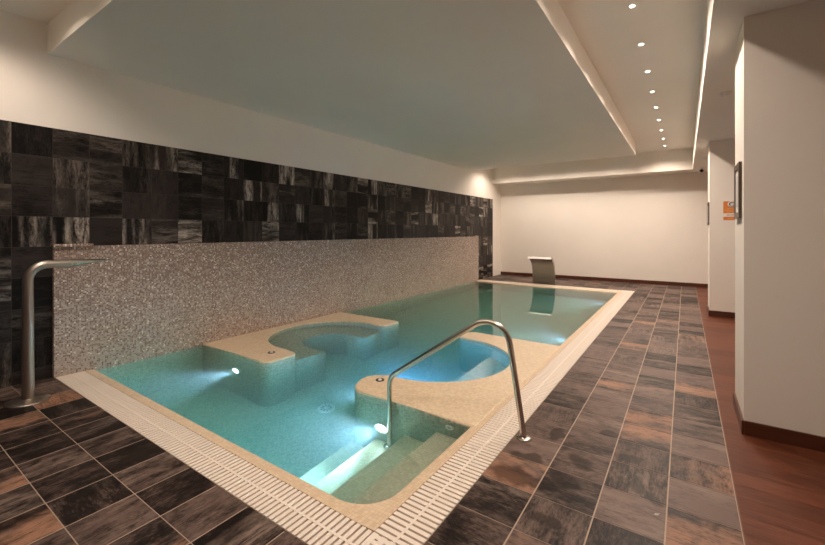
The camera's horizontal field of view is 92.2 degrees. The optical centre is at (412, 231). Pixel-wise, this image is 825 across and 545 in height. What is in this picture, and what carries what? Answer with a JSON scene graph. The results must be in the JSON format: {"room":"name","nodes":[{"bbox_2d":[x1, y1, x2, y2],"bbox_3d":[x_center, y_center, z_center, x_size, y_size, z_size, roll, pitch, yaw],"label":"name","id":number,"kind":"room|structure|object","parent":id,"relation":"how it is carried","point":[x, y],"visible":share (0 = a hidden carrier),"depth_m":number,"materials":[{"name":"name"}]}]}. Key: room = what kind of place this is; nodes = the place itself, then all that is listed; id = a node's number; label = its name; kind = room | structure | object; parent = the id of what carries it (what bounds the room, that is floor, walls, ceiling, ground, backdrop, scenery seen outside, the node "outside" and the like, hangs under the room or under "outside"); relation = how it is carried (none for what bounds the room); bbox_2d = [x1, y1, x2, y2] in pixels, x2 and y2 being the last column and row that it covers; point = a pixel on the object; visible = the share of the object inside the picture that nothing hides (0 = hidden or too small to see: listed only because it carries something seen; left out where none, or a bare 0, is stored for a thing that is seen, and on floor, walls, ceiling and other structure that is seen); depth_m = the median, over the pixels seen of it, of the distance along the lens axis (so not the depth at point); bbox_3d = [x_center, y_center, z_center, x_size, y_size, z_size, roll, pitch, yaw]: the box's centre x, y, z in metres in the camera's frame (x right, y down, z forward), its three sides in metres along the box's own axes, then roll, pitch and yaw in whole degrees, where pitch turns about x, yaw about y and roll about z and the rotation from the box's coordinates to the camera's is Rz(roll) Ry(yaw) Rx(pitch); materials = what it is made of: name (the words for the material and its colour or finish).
{"room":"indoor swimming pool","nodes":[
{"label":"indoor swimming pool","id":0,"kind":"room"},
{"bbox_2d":[0,9,500,275],"bbox_3d":[-1.898,-0.427,6.759,0.238,3.800,17.403,0,0,35],"label":"wall","id":1,"kind":"structure","parent":0,"point":[39,88],"depth_m":4.99,"materials":[{"name":"beige paint"}]},
{"bbox_2d":[0,120,492,387],"bbox_3d":[-2.027,0.213,6.363,0.020,2.520,16.201,0,0,35],"label":"cladding","id":2,"kind":"object","parent":1,"relation":"attached to","point":[58,186],"visible":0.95,"depth_m":4.81,"materials":[{"name":"tile"}]},
{"bbox_2d":[52,236,478,377],"bbox_3d":[-0.826,0.817,8.016,0.047,1.371,9.775,0,0,35],"label":"wall","id":3,"kind":"structure","parent":0,"point":[146,301],"depth_m":5.33,"materials":[{"name":"grey tile"}]},
{"bbox_2d":[0,0,705,153],"bbox_3d":[1.363,-2.207,4.462,8.400,0.240,17.300,0,0,34],"label":"ceiling","id":4,"kind":"structure","parent":0,"point":[609,32],"depth_m":4.61,"materials":[{"name":"paint"}]},
{"bbox_2d":[47,0,635,170],"bbox_3d":[0.716,-1.947,6.700,4.500,0.320,9.420,0,0,34],"label":"panel","id":5,"kind":"object","parent":4,"relation":"attached to","point":[471,85],"visible":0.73,"depth_m":4.28,"materials":[{"name":"paint"}]},
{"bbox_2d":[627,3,636,8],"bbox_3d":[2.035,-2.087,3.681,0.084,0.012,0.084,0,0,34],"label":"recessed light","id":6,"kind":"object","parent":4,"relation":"in","point":[631,6],"visible":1,"depth_m":3.68,"materials":[{"name":"white plastic"}]},
{"bbox_2d":[0,274,744,544],"bbox_3d":[0.425,1.503,5.135,5.572,0.060,16.950,0,0,34],"label":"floor","id":7,"kind":"structure","parent":0,"point":[632,432],"depth_m":2.41,"materials":[{"name":"tile"}]},
{"bbox_2d":[3,259,109,408],"bbox_3d":[-3.212,0.865,3.626,0.300,1.214,0.735,0,0,34],"label":"cannon","id":8,"kind":"object","parent":7,"relation":"on","point":[28,397],"visible":1,"depth_m":3.43,"materials":[{"name":"silver metal"}]},
{"bbox_2d":[57,295,631,544],"bbox_3d":[0.908,1.543,6.896,4.296,0.140,9.898,0,0,34],"label":"trim","id":9,"kind":"structure","parent":7,"relation":"on","point":[631,295],"depth_m":2.47,"materials":[{"name":"brown"}]},
{"bbox_2d":[56,371,371,544],"bbox_3d":[-1.897,1.486,2.976,3.975,0.029,0.232,0,0,34],"label":"grate","id":10,"kind":"object","parent":9,"relation":"on","point":[305,518],"visible":0.83,"depth_m":2.42,"materials":[{"name":"beige plastic"}]},
{"bbox_2d":[361,532,395,544],"bbox_3d":[-0.156,1.487,1.782,0.242,0.029,0.234,0,0,34],"label":"grate","id":11,"kind":"object","parent":9,"relation":"on","point":[374,538],"visible":1,"depth_m":1.89,"materials":[{"name":"beige plastic"}]},
{"bbox_2d":[375,292,632,544],"bbox_3d":[2.564,1.486,5.748,0.240,0.029,9.380,0,0,34],"label":"grate","id":12,"kind":"object","parent":9,"relation":"on","point":[417,519],"visible":0.8,"depth_m":2.60,"materials":[{"name":"beige plastic"}]},
{"bbox_2d":[528,256,555,283],"bbox_3d":[3.617,1.087,11.107,0.660,0.772,0.490,0,0,34],"label":"spout","id":13,"kind":"object","parent":7,"relation":"on","point":[543,268],"visible":1,"depth_m":11.16,"materials":[{"name":"silver metal"}]},
{"bbox_2d":[477,280,622,291],"bbox_3d":[3.588,1.486,10.896,3.890,0.029,0.264,0,0,34],"label":"grate","id":14,"kind":"object","parent":7,"relation":"on","point":[477,280],"visible":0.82,"depth_m":10.79,"materials":[{"name":"beige plastic"}]},
{"bbox_3d":[0.689,2.188,7.015,4.400,1.370,9.750,0,0,34],"label":"basin","id":15,"kind":"object","parent":7,"relation":"in","visible":0},
{"bbox_2d":[202,312,397,363],"bbox_3d":[-1.485,2.096,5.864,1.363,1.246,2.510,0,0,34],"label":"ledge","id":16,"kind":"object","parent":15,"relation":"on","point":[254,346],"visible":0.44,"depth_m":5.31,"materials":[{"name":"stone"}]},
{"bbox_2d":[85,281,621,532],"bbox_3d":[0.766,1.523,6.981,4.115,0.100,9.380,0,0,34],"label":"pool edge","id":17,"kind":"object","parent":15,"relation":"on","point":[372,516],"visible":0.54,"depth_m":2.56,"materials":[{"name":"beige stone"}]},
{"bbox_2d":[97,282,616,503],"bbox_3d":[0.784,2.123,6.972,3.954,1.240,9.255,0,0,34],"label":"pool water","id":18,"kind":"object","parent":15,"relation":"in","point":[303,414],"visible":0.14,"depth_m":4.06,"materials":[{"name":"teal liquid"}]},
{"bbox_2d":[355,332,560,427],"bbox_3d":[0.639,2.096,4.436,1.355,1.246,2.560,0,0,34],"label":"ledge","id":19,"kind":"object","parent":15,"relation":"on","point":[466,404],"visible":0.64,"depth_m":3.72,"materials":[{"name":"stone"}]},
{"bbox_3d":[-0.382,2.218,2.863,1.270,0.990,1.170,0,0,34],"label":"steps","id":20,"kind":"structure","parent":15,"relation":"on","visible":0},
{"bbox_2d":[387,319,531,441],"bbox_3d":[0.299,1.437,3.118,1.256,1.569,0.110,0,0,30],"label":"pool handrail","id":21,"kind":"object","parent":20,"relation":"attached to","point":[523,437],"visible":0.78,"depth_m":2.92,"materials":[{"name":"silver metal"}]},
{"bbox_2d":[501,172,707,283],"bbox_3d":[6.199,-0.427,11.512,8.400,3.800,0.200,0,0,34],"label":"wall","id":22,"kind":"structure","parent":0,"point":[652,227],"depth_m":11.63,"materials":[{"name":"beige paint"}]},
{"bbox_2d":[501,271,707,287],"bbox_3d":[6.226,1.423,11.365,7.790,0.100,0.017,0,0,34],"label":"baseboard","id":23,"kind":"structure","parent":22,"relation":"attached to","point":[502,273],"depth_m":11.48,"materials":[{"name":"red wood"}]},
{"bbox_2d":[492,0,813,185],"bbox_3d":[1.350,-1.832,4.470,8.070,0.550,16.940,0,0,34],"label":"ceiling","id":24,"kind":"structure","parent":0,"point":[715,113],"depth_m":5.91,"materials":[{"name":"paint"}]},
{"bbox_2d":[719,91,731,96],"bbox_3d":[3.512,-1.536,4.458,0.112,0.049,0.112,0,0,34],"label":"smoke detector","id":25,"kind":"object","parent":24,"relation":"attached to","point":[725,93],"visible":1,"depth_m":4.43,"materials":[{"name":"white plastic"}]},
{"bbox_2d":[696,287,824,544],"bbox_3d":[3.699,1.503,2.889,2.368,0.060,16.950,0,0,34],"label":"floor","id":26,"kind":"structure","parent":0,"point":[779,488],"depth_m":2.42,"materials":[{"name":"red wood"}]},
{"bbox_2d":[708,139,734,311],"bbox_3d":[5.712,-0.127,6.910,0.897,3.200,0.620,0,0,34],"label":"wall","id":27,"kind":"structure","parent":26,"relation":"on","point":[721,154],"depth_m":6.82,"materials":[{"name":"beige paint"}]},
{"bbox_2d":[707,202,708,224],"bbox_3d":[5.335,-0.312,7.170,0.019,0.400,0.470,0,0,34],"label":"picture frame","id":28,"kind":"object","parent":27,"relation":"attached to","point":[708,202],"visible":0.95,"depth_m":6.98,"materials":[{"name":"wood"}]},
{"bbox_2d":[707,305,734,317],"bbox_3d":[5.710,1.423,6.912,0.922,0.100,0.650,0,0,34],"label":"baseboard","id":29,"kind":"structure","parent":27,"relation":"attached to","point":[710,312],"depth_m":6.81,"materials":[{"name":"red wood"}]},
{"bbox_2d":[723,201,734,219],"bbox_3d":[5.415,-0.351,6.736,0.230,0.320,0.006,0,0,34],"label":"poster","id":30,"kind":"object","parent":27,"relation":"attached to","point":[728,206],"visible":0.67,"depth_m":6.76,"materials":[{"name":"orange paper"}]},
{"bbox_2d":[735,0,824,436],"bbox_3d":[2.953,-0.127,2.888,0.897,3.200,0.615,0,0,34],"label":"wall","id":31,"kind":"structure","parent":26,"relation":"on","point":[780,53],"depth_m":2.77,"materials":[{"name":"beige paint"}]},
{"bbox_2d":[734,161,741,218],"bbox_3d":[2.569,-0.314,3.137,0.019,0.425,0.350,0,0,34],"label":"picture frame","id":32,"kind":"object","parent":31,"relation":"attached to","point":[738,168],"visible":1,"depth_m":3.01,"materials":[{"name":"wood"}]},
{"bbox_2d":[736,176,737,206],"bbox_3d":[2.566,-0.314,3.139,0.002,0.235,0.140,0,0,34],"label":"print","id":33,"kind":"object","parent":32,"relation":"attached to","point":[736,176],"depth_m":3.15,"materials":[{"name":"grey paper"}]},
{"bbox_2d":[733,391,824,452],"bbox_3d":[2.951,1.423,2.890,0.922,0.100,0.645,0,0,34],"label":"baseboard","id":34,"kind":"structure","parent":31,"relation":"attached to","point":[786,436],"depth_m":2.77,"materials":[{"name":"red wood"}]}
]}

